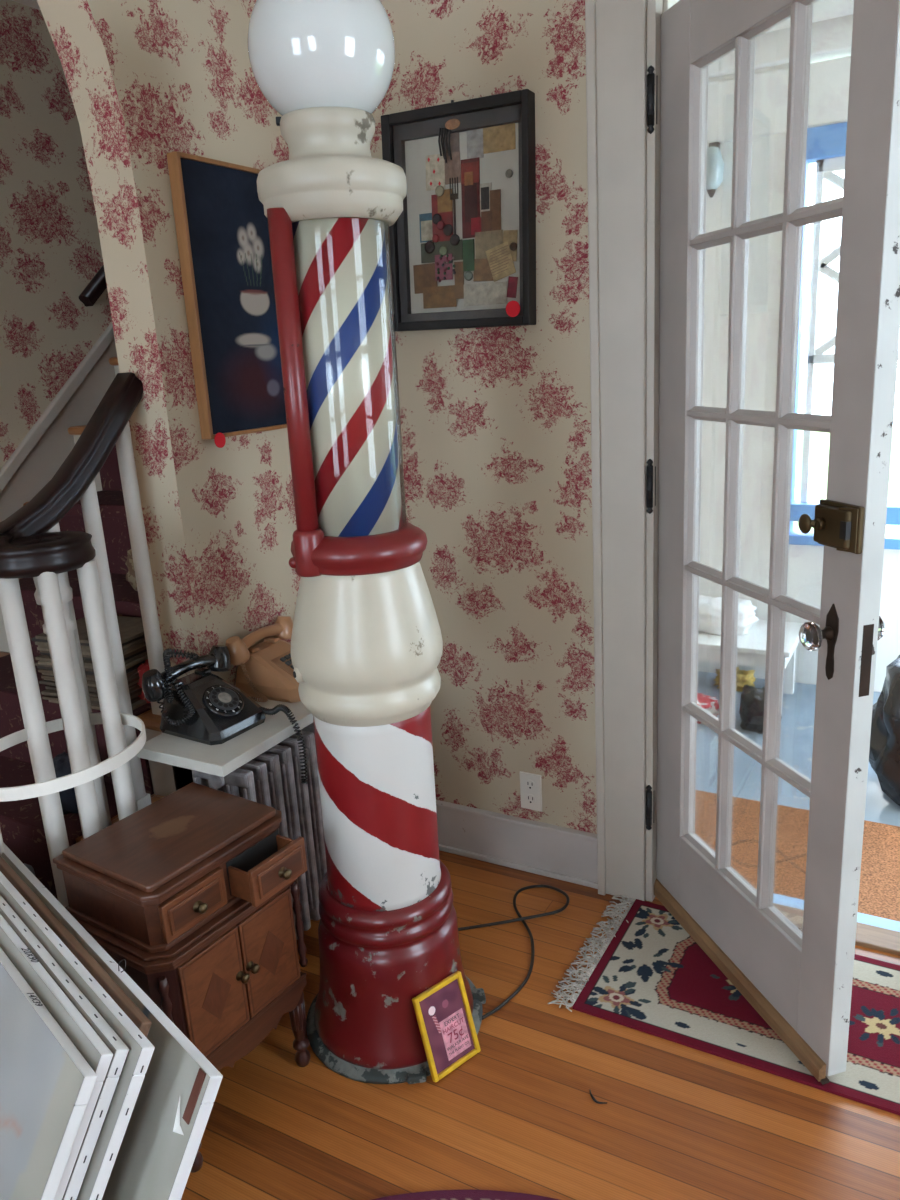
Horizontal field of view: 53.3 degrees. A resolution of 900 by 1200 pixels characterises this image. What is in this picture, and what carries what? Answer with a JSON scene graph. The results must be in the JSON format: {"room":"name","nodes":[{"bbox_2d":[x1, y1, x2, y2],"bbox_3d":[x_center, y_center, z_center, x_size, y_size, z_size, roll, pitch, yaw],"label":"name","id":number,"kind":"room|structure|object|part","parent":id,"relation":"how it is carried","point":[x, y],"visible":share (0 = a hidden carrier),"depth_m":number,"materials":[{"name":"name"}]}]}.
{"room":"entrance hall","nodes":[
{"label":"entrance hall","id":0,"kind":"room"},
{"bbox_2d":[0,0,111,468],"bbox_3d":[-2.122,-0.175,1.999,0.150,2.820,7.000,5,17,29],"label":"wall","id":1,"kind":"structure","parent":0,"point":[50,245],"depth_m":3.01,"materials":[{"name":"paper"}]},
{"bbox_2d":[79,264,106,306],"bbox_3d":[-1.001,-1.767,3.532,0.093,1.185,1.361,5,17,29],"label":"wall handrail","id":2,"kind":"object","parent":1,"relation":"attached to","point":[97,285],"visible":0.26,"depth_m":3.13,"materials":[{"name":"brown wood"}]},
{"bbox_2d":[37,0,300,791],"bbox_3d":[-0.244,-0.624,3.050,0.140,2.720,3.000,5,17,29],"label":"wall","id":3,"kind":"structure","parent":0,"point":[147,80],"depth_m":2.17,"materials":[{"name":"paper"}]},
{"bbox_2d":[167,151,286,438],"bbox_3d":[-0.510,-0.778,2.351,0.037,0.655,0.480,5,17,29],"label":"framed painting","id":4,"kind":"object","parent":3,"relation":"attached to","point":[221,224],"visible":0.64,"depth_m":2.25,"materials":[{"name":"blue paint"}]},
{"bbox_2d":[214,433,225,447],"bbox_3d":[-0.578,-0.401,2.251,0.002,0.038,0.038,5,17,29],"label":"sticker","id":5,"kind":"object","parent":4,"relation":"attached to","point":[219,439],"visible":1,"depth_m":2.25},
{"bbox_2d":[12,0,853,32],"bbox_3d":[0.137,-1.367,0.336,5.500,0.100,7.000,5,17,29],"label":"ceiling","id":6,"kind":"structure","parent":0,"point":[822,9],"depth_m":3.38,"materials":[{"name":"paint"}]},
{"bbox_2d":[370,0,596,833],"bbox_3d":[1.545,-0.329,1.781,4.250,2.820,0.160,5,17,29],"label":"wall","id":7,"kind":"structure","parent":0,"point":[496,421],"depth_m":2.48,"materials":[{"name":"paper"}]},
{"bbox_2d":[381,89,535,331],"bbox_3d":[0.021,-0.992,2.328,0.431,0.557,0.057,5,17,29],"label":"picture","id":8,"kind":"object","parent":7,"relation":"attached to","point":[463,247],"visible":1,"depth_m":2.32,"materials":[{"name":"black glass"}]},
{"bbox_2d":[481,187,488,209],"bbox_3d":[0.090,-1.026,2.288,0.024,0.052,0.002,7,17,28],"label":"photograph","id":9,"kind":"object","parent":8,"relation":"attached to","point":[484,190],"depth_m":2.29},
{"bbox_2d":[506,301,519,316],"bbox_3d":[0.160,-0.741,2.281,0.040,0.040,0.002,5,17,29],"label":"sticker","id":10,"kind":"object","parent":8,"relation":"attached to","point":[513,307],"visible":1,"depth_m":2.28,"materials":[{"name":"red paper"}]},
{"bbox_2d":[436,800,597,888],"bbox_3d":[0.079,0.740,2.838,0.845,0.168,0.028,5,17,29],"label":"baseboard","id":11,"kind":"structure","parent":7,"relation":"attached to","point":[540,848],"depth_m":2.76,"materials":[{"name":"paint"}]},
{"bbox_2d":[520,771,541,811],"bbox_3d":[0.244,0.579,2.705,0.070,0.120,0.009,5,17,29],"label":"wall outlet","id":12,"kind":"object","parent":7,"relation":"attached to","point":[530,784],"visible":1,"depth_m":2.70,"materials":[{"name":"plastic"}]},
{"bbox_2d":[525,780,534,789],"bbox_3d":[0.241,0.556,2.697,0.032,0.032,0.002,5,17,29],"label":"socket","id":13,"kind":"object","parent":12,"relation":"attached to","point":[529,784],"depth_m":2.70,"materials":[{"name":"plastic"}]},
{"bbox_2d":[526,794,535,803],"bbox_3d":[0.244,0.603,2.710,0.032,0.032,0.002,5,17,29],"label":"socket","id":14,"kind":"object","parent":12,"relation":"attached to","point":[530,798],"depth_m":2.71,"materials":[{"name":"plastic"}]},
{"bbox_2d":[585,0,646,900],"bbox_3d":[0.852,-0.303,2.061,1.091,2.500,0.050,5,17,29],"label":"trim","id":15,"kind":"structure","parent":7,"relation":"attached to","point":[615,30],"depth_m":2.24,"materials":[{"name":"white paint"}]},
{"bbox_2d":[646,0,677,901],"bbox_3d":[0.895,-0.260,2.160,0.807,2.360,0.185,5,17,29],"label":"trim","id":16,"kind":"structure","parent":7,"relation":"attached to","point":[655,8],"depth_m":2.23,"materials":[{"name":"white paint"}]},
{"bbox_2d":[646,0,899,1083],"bbox_3d":[0.651,-0.149,1.976,0.166,2.248,0.780,-8,16,-15],"label":"door","id":17,"kind":"structure","parent":7,"relation":"in","point":[799,982],"depth_m":1.87,"materials":[{"name":"white paint"}]},
{"bbox_3d":[0.685,0.069,1.700,0.030,0.056,0.056,-7,16,-14],"label":"glass knob","id":18,"kind":"part","parent":17,"relation":"part of","materials":[{"name":"white"}]},
{"bbox_3d":[0.816,0.052,1.733,0.030,0.056,0.056,-7,16,-14],"label":"glass knob","id":19,"kind":"part","parent":17,"relation":"part of","materials":[{"name":"white"}]},
{"bbox_2d":[756,889,899,931],"bbox_3d":[0.997,0.893,2.539,0.807,0.048,0.085,5,17,29],"label":"trim","id":20,"kind":"structure","parent":7,"relation":"attached to","point":[867,919],"depth_m":2.47,"materials":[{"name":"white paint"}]},
{"bbox_2d":[773,903,899,955],"bbox_3d":[0.953,0.877,2.455,0.767,0.017,0.090,5,17,29],"label":"trim","id":21,"kind":"structure","parent":7,"relation":"attached to","point":[867,936],"depth_m":2.37,"materials":[{"name":"brown wood"}]},
{"bbox_2d":[153,794,899,1199],"bbox_3d":[-0.156,1.600,0.295,5.500,0.120,5.120,5,17,29],"label":"floor","id":22,"kind":"structure","parent":0,"point":[677,1121],"depth_m":1.88,"materials":[{"name":"brown wood"}]},
{"bbox_2d":[0,947,96,1199],"bbox_3d":[-0.947,0.910,1.556,0.369,0.618,1.000,-17,20,-41],"label":"canvas","id":23,"kind":"object","parent":22,"relation":"on","point":[47,1085],"visible":1,"depth_m":1.29,"materials":[{"name":"grey fabric"}]},
{"bbox_2d":[0,914,112,1199],"bbox_3d":[-0.937,0.898,1.589,0.370,0.621,1.000,-17,20,-41],"label":"canvas","id":24,"kind":"object","parent":22,"relation":"on","point":[82,1035],"visible":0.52,"depth_m":1.34,"materials":[{"name":"grey fabric"}]},
{"bbox_2d":[0,895,128,1199],"bbox_3d":[-0.921,0.896,1.608,0.367,0.614,1.001,-17,20,-41],"label":"canvas","id":25,"kind":"object","parent":22,"relation":"on","point":[119,1050],"visible":0.24,"depth_m":1.31,"materials":[{"name":"grey fabric"}]},
{"bbox_2d":[0,713,145,854],"bbox_3d":[-0.797,0.690,1.960,0.361,0.826,0.361,5,17,29],"label":"stand","id":26,"kind":"object","parent":22,"relation":"on","point":[75,779],"visible":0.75,"depth_m":1.76,"materials":[{"name":"white metal"}]},
{"bbox_3d":[-0.967,0.711,2.000,0.010,0.785,0.010,5,17,29],"label":"leg","id":27,"kind":"part","parent":26,"relation":"part of","materials":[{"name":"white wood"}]},
{"bbox_2d":[0,856,151,1037],"bbox_3d":[-0.875,0.892,1.655,0.350,0.589,0.900,-17,20,-41],"label":"wooden board","id":28,"kind":"object","parent":22,"relation":"on","point":[115,992],"visible":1,"depth_m":1.54,"materials":[{"name":"brown wood"}]},
{"bbox_2d":[0,871,154,1199],"bbox_3d":[-0.885,0.894,1.612,0.366,0.612,1.001,-17,20,-41],"label":"canvas","id":29,"kind":"object","parent":22,"relation":"on","point":[138,1058],"visible":0.28,"depth_m":1.30,"materials":[{"name":"grey fabric"}]},
{"bbox_2d":[0,322,192,899],"bbox_3d":[-0.788,-0.520,2.930,1.239,2.645,2.578,5,17,29],"label":"staircase","id":30,"kind":"structure","parent":22,"relation":"on","point":[35,461],"depth_m":2.82,"materials":[{"name":"white wood"}]},
{"bbox_2d":[23,863,34,875],"bbox_3d":[-1.128,0.729,2.218,0.243,0.179,0.140,5,17,29],"label":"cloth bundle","id":31,"kind":"object","parent":30,"relation":"on","point":[29,867],"visible":0.02,"depth_m":2.20,"materials":[{"name":"fabric"}]},
{"bbox_3d":[-1.323,-0.781,3.174,0.028,2.209,2.550,5,17,29],"label":"skirt moulding","id":32,"kind":"part","parent":30,"relation":"part of","materials":[{"name":"white paint"}]},
{"bbox_2d":[53,752,78,814],"bbox_3d":[-0.997,0.471,2.338,0.155,0.137,0.121,5,17,29],"label":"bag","id":33,"kind":"object","parent":30,"relation":"on","point":[61,761],"visible":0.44,"depth_m":2.29,"materials":[{"name":"fabric"}]},
{"bbox_2d":[0,372,164,906],"bbox_3d":[-0.776,0.156,2.095,0.230,1.322,0.533,5,17,29],"label":"banister","id":34,"kind":"object","parent":30,"relation":"on","point":[33,544],"visible":0.74,"depth_m":1.96,"materials":[{"name":"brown wood"}]},
{"bbox_3d":[-0.823,0.377,2.020,0.076,0.940,0.076,5,17,29],"label":"newel post","id":35,"kind":"part","parent":34,"relation":"part of","materials":[{"name":"white paint"}]},
{"bbox_3d":[-0.802,-0.293,1.972,0.230,0.390,0.533,5,17,29],"label":"handrail","id":36,"kind":"part","parent":34,"relation":"part of","materials":[{"name":"brown wood"}]},
{"bbox_2d":[49,699,146,709],"bbox_3d":[-0.925,0.256,2.478,0.280,0.008,0.210,4,17,25],"label":"magazine","id":37,"kind":"object","parent":30,"relation":"on","point":[140,702],"visible":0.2,"depth_m":2.38,"materials":[{"name":"paper"}]},
{"bbox_2d":[42,695,139,704],"bbox_3d":[-0.945,0.245,2.490,0.280,0.008,0.210,3,16,20],"label":"magazine","id":38,"kind":"object","parent":37,"relation":"on","point":[45,697],"visible":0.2,"depth_m":2.43,"materials":[{"name":"paper"}]},
{"bbox_2d":[42,694,137,702],"bbox_3d":[-0.948,0.237,2.486,0.280,0.008,0.210,4,17,25],"label":"magazine","id":39,"kind":"object","parent":38,"relation":"on","point":[42,694],"visible":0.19,"depth_m":2.38,"materials":[{"name":"paper"}]},
{"bbox_2d":[41,689,141,700],"bbox_3d":[-0.940,0.232,2.471,0.280,0.008,0.210,3,17,22],"label":"magazine","id":40,"kind":"object","parent":39,"relation":"on","point":[47,691],"visible":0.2,"depth_m":2.41,"materials":[{"name":"paper"}]},
{"bbox_2d":[45,685,141,696],"bbox_3d":[-0.933,0.221,2.476,0.280,0.008,0.210,4,17,25],"label":"magazine","id":41,"kind":"object","parent":40,"relation":"on","point":[50,687],"visible":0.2,"depth_m":2.38,"materials":[{"name":"paper"}]},
{"bbox_2d":[92,685,139,691],"bbox_3d":[-0.936,0.210,2.484,0.280,0.008,0.210,4,17,25],"label":"magazine","id":42,"kind":"object","parent":41,"relation":"on","point":[136,686],"visible":0.04,"depth_m":2.37,"materials":[{"name":"paper"}]},
{"bbox_2d":[39,679,137,691],"bbox_3d":[-0.947,0.205,2.469,0.280,0.008,0.210,4,17,25],"label":"magazine","id":43,"kind":"object","parent":42,"relation":"on","point":[46,682],"visible":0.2,"depth_m":2.41,"materials":[{"name":"paper"}]},
{"bbox_2d":[44,679,138,686],"bbox_3d":[-0.936,0.195,2.472,0.280,0.008,0.210,4,17,25],"label":"magazine","id":44,"kind":"object","parent":43,"relation":"on","point":[137,681],"visible":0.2,"depth_m":2.37,"materials":[{"name":"paper"}]},
{"bbox_2d":[41,675,139,684],"bbox_3d":[-0.937,0.188,2.463,0.280,0.008,0.210,3,17,23],"label":"magazine","id":45,"kind":"object","parent":44,"relation":"on","point":[42,676],"visible":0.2,"depth_m":2.36,"materials":[{"name":"paper"}]},
{"bbox_2d":[42,672,138,680],"bbox_3d":[-0.937,0.178,2.466,0.280,0.008,0.210,3,17,23],"label":"magazine","id":46,"kind":"object","parent":45,"relation":"on","point":[137,673],"visible":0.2,"depth_m":2.36,"materials":[{"name":"paper"}]},
{"bbox_2d":[38,669,137,677],"bbox_3d":[-0.944,0.171,2.461,0.280,0.008,0.210,3,17,22],"label":"magazine","id":47,"kind":"object","parent":46,"relation":"on","point":[128,674],"visible":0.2,"depth_m":2.37,"materials":[{"name":"paper"}]},
{"bbox_2d":[37,660,144,675],"bbox_3d":[-0.947,0.163,2.458,0.280,0.008,0.210,4,17,25],"label":"magazine","id":48,"kind":"object","parent":47,"relation":"on","point":[136,666],"visible":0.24,"depth_m":2.37,"materials":[{"name":"paper"}]},
{"bbox_2d":[35,659,146,671],"bbox_3d":[-0.953,0.153,2.460,0.280,0.008,0.210,3,17,23],"label":"magazine","id":49,"kind":"object","parent":48,"relation":"on","point":[36,663],"visible":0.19,"depth_m":2.40,"materials":[{"name":"paper"}]},
{"bbox_2d":[38,655,147,668],"bbox_3d":[-0.938,0.146,2.449,0.280,0.008,0.210,2,16,20],"label":"magazine","id":50,"kind":"object","parent":49,"relation":"on","point":[145,657],"visible":0.2,"depth_m":2.37,"materials":[{"name":"paper"}]},
{"bbox_2d":[36,651,146,665],"bbox_3d":[-0.945,0.138,2.448,0.280,0.008,0.210,4,17,24],"label":"magazine","id":51,"kind":"object","parent":50,"relation":"on","point":[41,657],"visible":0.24,"depth_m":2.38,"materials":[{"name":"paper"}]},
{"bbox_2d":[40,649,146,660],"bbox_3d":[-0.940,0.125,2.460,0.280,0.008,0.210,4,17,25],"label":"magazine","id":52,"kind":"object","parent":51,"relation":"on","point":[145,650],"visible":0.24,"depth_m":2.36,"materials":[{"name":"paper"}]},
{"bbox_2d":[40,646,145,657],"bbox_3d":[-0.938,0.117,2.454,0.280,0.008,0.210,4,17,24],"label":"magazine","id":53,"kind":"object","parent":52,"relation":"on","point":[144,647],"visible":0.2,"depth_m":2.36,"materials":[{"name":"paper"}]},
{"bbox_2d":[37,644,145,655],"bbox_3d":[-0.941,0.111,2.446,0.280,0.008,0.210,3,17,23],"label":"magazine","id":54,"kind":"object","parent":53,"relation":"on","point":[42,649],"visible":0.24,"depth_m":2.36,"materials":[{"name":"paper"}]},
{"bbox_2d":[38,640,145,653],"bbox_3d":[-0.934,0.103,2.438,0.280,0.008,0.210,3,17,22],"label":"magazine","id":55,"kind":"object","parent":54,"relation":"on","point":[141,643],"visible":0.2,"depth_m":2.34,"materials":[{"name":"paper"}]},
{"bbox_2d":[35,635,144,649],"bbox_3d":[-0.941,0.095,2.435,0.280,0.008,0.210,3,17,22],"label":"magazine","id":56,"kind":"object","parent":55,"relation":"on","point":[142,638],"visible":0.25,"depth_m":2.35,"materials":[{"name":"paper"}]},
{"bbox_2d":[32,635,142,645],"bbox_3d":[-0.952,0.085,2.440,0.280,0.008,0.210,3,17,22],"label":"magazine","id":57,"kind":"object","parent":56,"relation":"on","point":[34,638],"visible":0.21,"depth_m":2.38,"materials":[{"name":"paper"}]},
{"bbox_2d":[35,616,143,643],"bbox_3d":[-0.936,0.079,2.429,0.280,0.008,0.210,3,17,22],"label":"magazine","id":58,"kind":"object","parent":57,"relation":"on","point":[130,628],"visible":0.24,"depth_m":2.40,"materials":[{"name":"paper"}]},
{"bbox_2d":[125,549,137,590],"bbox_3d":[-0.840,-0.104,2.636,0.208,0.150,0.179,5,17,29],"label":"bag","id":59,"kind":"object","parent":30,"relation":"on","point":[130,576],"visible":0.03,"depth_m":2.61,"materials":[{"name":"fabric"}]},
{"bbox_2d":[137,659,150,702],"bbox_3d":[-0.790,0.208,2.428,0.106,0.113,0.132,5,17,29],"label":"cloth bundle","id":60,"kind":"object","parent":30,"relation":"on","point":[143,667],"visible":0.16,"depth_m":2.38,"materials":[{"name":"red fabric"}]},
{"bbox_3d":[-0.754,0.669,2.343,0.020,0.660,0.303,5,17,29],"label":"panel","id":61,"kind":"part","parent":30,"relation":"part of","materials":[{"name":"black paint"}]},
{"bbox_2d":[0,843,222,1199],"bbox_3d":[-0.780,0.906,1.631,0.336,0.569,1.000,-17,20,-41],"label":"canvas","id":62,"kind":"object","parent":22,"relation":"on","point":[155,1158],"visible":0.3,"depth_m":1.35,"materials":[{"name":"grey fabric"}]},
{"bbox_2d":[53,782,310,1172],"bbox_3d":[-0.518,0.784,1.907,0.397,0.642,0.406,7,18,33],"label":"base cabinet","id":63,"kind":"object","parent":22,"relation":"on","point":[190,888],"visible":0.73,"depth_m":1.78,"materials":[{"name":"brown wood"}]},
{"bbox_3d":[-0.564,0.544,1.863,0.298,0.124,0.366,7,18,33],"label":"moulding","id":64,"kind":"part","parent":63,"relation":"part of","materials":[{"name":"brown wood"}]},
{"bbox_3d":[-0.554,0.621,1.880,0.323,0.034,0.406,7,18,33],"label":"waist moulding","id":65,"kind":"part","parent":63,"relation":"part of","materials":[{"name":"brown wood"}]},
{"bbox_3d":[-0.490,0.585,1.719,0.016,0.079,0.150,7,18,33],"label":"drawer","id":66,"kind":"part","parent":63,"relation":"part of","materials":[{"name":"brown wood"}]},
{"bbox_3d":[-0.485,0.586,1.716,0.006,0.043,0.114,7,18,33],"label":"raised panel","id":67,"kind":"part","parent":63,"relation":"part of","materials":[{"name":"brown wood"}]},
{"bbox_3d":[-0.519,1.032,1.774,0.042,0.235,0.042,7,18,33],"label":"leg","id":68,"kind":"part","parent":63,"relation":"part of","materials":[{"name":"brown wood"}]},
{"bbox_3d":[-0.474,0.587,1.709,0.022,0.022,0.022,7,18,33],"label":"knob","id":69,"kind":"part","parent":63,"relation":"part of","materials":[{"name":"gold metal"}]},
{"bbox_3d":[-0.465,0.781,1.773,0.010,0.223,0.148,7,18,33],"label":"cabinet door","id":70,"kind":"part","parent":63,"relation":"part of","materials":[{"name":"brown wood"}]},
{"bbox_3d":[-0.417,0.764,1.812,0.024,0.020,0.020,7,18,33],"label":"knob","id":71,"kind":"part","parent":63,"relation":"part of","materials":[{"name":"gold metal"}]},
{"bbox_3d":[-0.402,0.753,1.833,0.024,0.020,0.020,7,18,33],"label":"knob","id":72,"kind":"part","parent":63,"relation":"part of","materials":[{"name":"gold metal"}]},
{"bbox_3d":[-0.377,0.546,1.837,0.090,0.079,0.150,7,18,33],"label":"drawer","id":73,"kind":"part","parent":63,"relation":"part of","materials":[{"name":"brown wood"}]},
{"bbox_3d":[-0.381,0.743,1.893,0.010,0.223,0.148,7,18,33],"label":"cabinet door","id":74,"kind":"part","parent":63,"relation":"part of","materials":[{"name":"brown wood"}]},
{"bbox_3d":[-0.342,0.550,1.814,0.007,0.043,0.114,7,18,33],"label":"raised panel","id":75,"kind":"part","parent":63,"relation":"part of","materials":[{"name":"brown wood"}]},
{"bbox_3d":[-0.330,0.552,1.807,0.022,0.022,0.022,7,18,33],"label":"knob","id":76,"kind":"part","parent":63,"relation":"part of","materials":[{"name":"gold metal"}]},
{"bbox_3d":[-0.343,0.953,2.026,0.042,0.235,0.042,7,18,33],"label":"leg","id":77,"kind":"part","parent":63,"relation":"part of","materials":[{"name":"brown wood"}]},
{"bbox_2d":[137,697,313,786],"bbox_3d":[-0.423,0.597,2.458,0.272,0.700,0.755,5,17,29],"label":"shelf board","id":78,"kind":"object","parent":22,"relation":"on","point":[221,760],"visible":0.23,"depth_m":2.10,"materials":[{"name":"white wood"}]},
{"bbox_2d":[142,645,306,783],"bbox_3d":[-0.541,0.292,2.180,0.316,0.351,0.263,7,18,32],"label":"rotary telephone","id":79,"kind":"object","parent":78,"relation":"on","point":[201,706],"visible":1,"depth_m":2.16,"materials":[{"name":"black plastic"}]},
{"bbox_3d":[-0.660,0.207,2.154,0.106,0.161,0.133,-4,15,-2],"label":"coiled cord","id":80,"kind":"part","parent":79,"relation":"part of","materials":[{"name":"black plastic"}]},
{"bbox_3d":[-0.409,0.354,2.222,0.127,0.196,0.036,5,17,28],"label":"hanging cord","id":81,"kind":"part","parent":79,"relation":"part of","materials":[{"name":"black plastic"}]},
{"bbox_2d":[225,616,300,702],"bbox_3d":[-0.456,0.157,2.427,0.216,0.169,0.263,5,17,27],"label":"telephone","id":82,"kind":"object","parent":78,"relation":"on","point":[264,672],"visible":0.74,"depth_m":2.37,"materials":[{"name":"beige plastic"}]},
{"bbox_3d":[-0.522,0.196,2.337,0.101,0.139,0.026,9,19,38],"label":"coiled cord","id":83,"kind":"part","parent":82,"relation":"part of","materials":[{"name":"orange plastic"}]},
{"bbox_3d":[-0.418,0.171,2.412,0.081,0.044,0.104,5,17,27],"label":"keypad plate","id":84,"kind":"part","parent":82,"relation":"part of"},
{"bbox_2d":[192,722,326,939],"bbox_3d":[-0.398,0.627,2.487,0.199,0.625,0.622,5,17,29],"label":"radiator","id":85,"kind":"object","parent":22,"relation":"on","point":[273,778],"visible":0.27,"depth_m":2.29,"materials":[{"name":"silver metal"}]},
{"bbox_2d":[247,0,485,1083],"bbox_3d":[-0.181,-0.054,1.889,0.437,2.228,0.434,-4,16,-6],"label":"pole","id":86,"kind":"object","parent":22,"relation":"on","point":[367,642],"visible":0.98,"depth_m":1.77,"materials":[{"name":"metal"}]},
{"bbox_3d":[-0.295,-0.390,1.710,0.043,0.660,0.043,-4,16,-6],"label":"rod","id":87,"kind":"part","parent":86,"relation":"part of","materials":[{"name":"red metal"}]},
{"bbox_2d":[292,528,323,576],"bbox_3d":[-0.281,-0.097,1.792,0.062,0.092,0.062,-4,16,-6],"label":"barber pole hinge","id":88,"kind":"object","parent":86,"relation":"attached to","point":[308,543],"depth_m":1.76,"materials":[{"name":"red metal"}]},
{"bbox_3d":[-0.232,-0.998,1.628,0.265,0.265,0.265,-4,16,-6],"label":"globe","id":89,"kind":"part","parent":86,"relation":"part of","materials":[{"name":"white glass"}]},
{"bbox_2d":[412,971,480,1082],"bbox_3d":[-0.007,0.958,2.017,0.136,0.186,0.067,-16,20,-38],"label":"framed poster","id":90,"kind":"object","parent":22,"relation":"on","point":[442,1011],"visible":1,"depth_m":2.02,"materials":[{"name":"paper"}]},
{"bbox_2d":[419,979,474,1073],"bbox_3d":[-0.007,0.958,2.018,0.116,0.165,0.050,-16,20,-38],"label":"print","id":91,"kind":"object","parent":90,"relation":"attached to","point":[446,1024],"depth_m":2.02},
{"bbox_2d":[372,1190,559,1199],"bbox_3d":[-0.011,1.280,1.185,1.327,0.008,1.124,-3,15,0],"label":"oval rug","id":92,"kind":"object","parent":22,"relation":"on","point":[439,1194],"visible":1,"depth_m":1.70,"materials":[{"name":"fabric"}]},
{"bbox_2d":[458,885,569,1019],"bbox_3d":[0.182,0.924,2.434,0.479,0.016,0.388,-12,18,-29],"label":"power cable","id":93,"kind":"object","parent":22,"relation":"on","point":[520,918],"visible":0.88,"depth_m":2.51,"materials":[{"name":"black rubber"}]},
{"bbox_2d":[590,1090,606,1103],"bbox_3d":[0.311,1.060,1.911,0.020,0.013,0.050,-16,20,-38],"label":"scrap","id":94,"kind":"object","parent":22,"relation":"on","point":[591,1095],"visible":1,"depth_m":1.90,"materials":[{"name":"black metal"}]},
{"bbox_2d":[548,895,899,1115],"bbox_3d":[0.841,0.964,2.137,1.115,0.019,0.558,5,18,29],"label":"entry rug","id":95,"kind":"object","parent":22,"relation":"on","point":[651,976],"visible":0.77,"depth_m":2.16,"materials":[{"name":"fabric"}]},
{"bbox_2d":[695,671,899,826],"bbox_3d":[1.907,0.708,3.300,6.700,0.100,2.200,5,17,29],"label":"floor","id":96,"kind":"structure","parent":0,"point":[798,708],"depth_m":3.56,"materials":[{"name":"grey paint"}]},
{"bbox_2d":[697,693,718,724],"bbox_3d":[1.077,0.471,3.964,0.246,0.099,0.187,5,17,29],"label":"cloth","id":97,"kind":"object","parent":96,"relation":"on","point":[710,704],"visible":0.3,"depth_m":3.91,"materials":[{"name":"red fabric"}]},
{"bbox_2d":[713,667,755,691],"bbox_3d":[1.350,0.370,4.254,0.198,0.110,0.119,5,17,29],"label":"straw bundle","id":98,"kind":"object","parent":96,"relation":"on","point":[743,677],"visible":0.53,"depth_m":4.21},
{"bbox_2d":[698,620,803,714],"bbox_3d":[1.156,0.285,4.197,0.880,0.325,0.440,5,17,29],"label":"table","id":99,"kind":"object","parent":96,"relation":"on","point":[751,647],"visible":0.23,"depth_m":3.95,"materials":[{"name":"white wood"}]},
{"bbox_2d":[698,595,758,634],"bbox_3d":[1.214,0.062,4.116,0.385,0.142,0.249,5,17,29],"label":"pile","id":100,"kind":"object","parent":99,"relation":"on","point":[709,621],"visible":0.61,"depth_m":4.03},
{"bbox_3d":[1.576,0.316,4.157,0.040,0.240,0.040,5,17,29],"label":"leg","id":101,"kind":"part","parent":99,"relation":"part of","materials":[{"name":"white wood"}]},
{"bbox_2d":[739,684,781,733],"bbox_3d":[1.316,0.457,3.800,0.174,0.186,0.149,5,17,29],"label":"bag","id":102,"kind":"object","parent":96,"relation":"on","point":[751,711],"visible":0.71,"depth_m":3.77,"materials":[{"name":"black plastic"}]},
{"bbox_2d":[695,790,899,921],"bbox_3d":[1.214,0.821,2.813,1.670,0.018,0.580,5,17,29],"label":"doormat","id":103,"kind":"object","parent":96,"relation":"on","point":[879,887],"visible":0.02,"depth_m":2.86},
{"bbox_2d":[869,655,899,805],"bbox_3d":[1.761,0.435,3.108,0.588,0.543,0.441,5,17,29],"label":"bag","id":104,"kind":"object","parent":96,"relation":"on","point":[884,751],"visible":0.94,"depth_m":3.09,"materials":[{"name":"black plastic"}]},
{"bbox_2d":[698,63,899,691],"bbox_3d":[2.221,-0.970,3.594,6.700,2.941,0.060,5,17,29],"label":"wall","id":105,"kind":"structure","parent":0,"point":[768,152],"depth_m":4.07,"materials":[{"name":"white paint"}]},
{"bbox_2d":[706,142,723,197],"bbox_3d":[1.127,-1.848,3.850,0.100,0.220,0.110,5,17,29],"label":"lantern","id":106,"kind":"object","parent":105,"relation":"attached to","point":[715,164],"visible":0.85,"depth_m":3.81,"materials":[{"name":"grey glass"}]},
{"bbox_2d":[707,14,852,144],"bbox_3d":[2.152,-2.114,3.276,6.700,0.480,0.150,5,17,29],"label":"ceiling","id":107,"kind":"structure","parent":105,"relation":"attached to","point":[831,39],"depth_m":3.65,"materials":[{"name":"white paint"}]},
{"bbox_2d":[789,122,899,549],"bbox_3d":[3.319,-0.946,2.972,4.180,1.740,0.140,5,17,29],"label":"trim","id":108,"kind":"structure","parent":105,"relation":"attached to","point":[826,141],"depth_m":3.88,"materials":[{"name":"blue paint"}]},
{"bbox_2d":[800,156,899,501],"bbox_3d":[2.361,-1.065,3.479,1.820,1.430,0.030,5,17,29],"label":"window","id":109,"kind":"structure","parent":105,"relation":"in","point":[825,168],"depth_m":3.84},
{"label":"outside","id":110,"kind":"structure","parent":0,"visible":0},
{"bbox_2d":[793,427,899,534],"bbox_3d":[7.505,-1.391,13.522,28.000,0.400,21.400,5,17,29],"label":"ground","id":111,"kind":"structure","parent":110,"point":[820,441],"depth_m":16.57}
]}

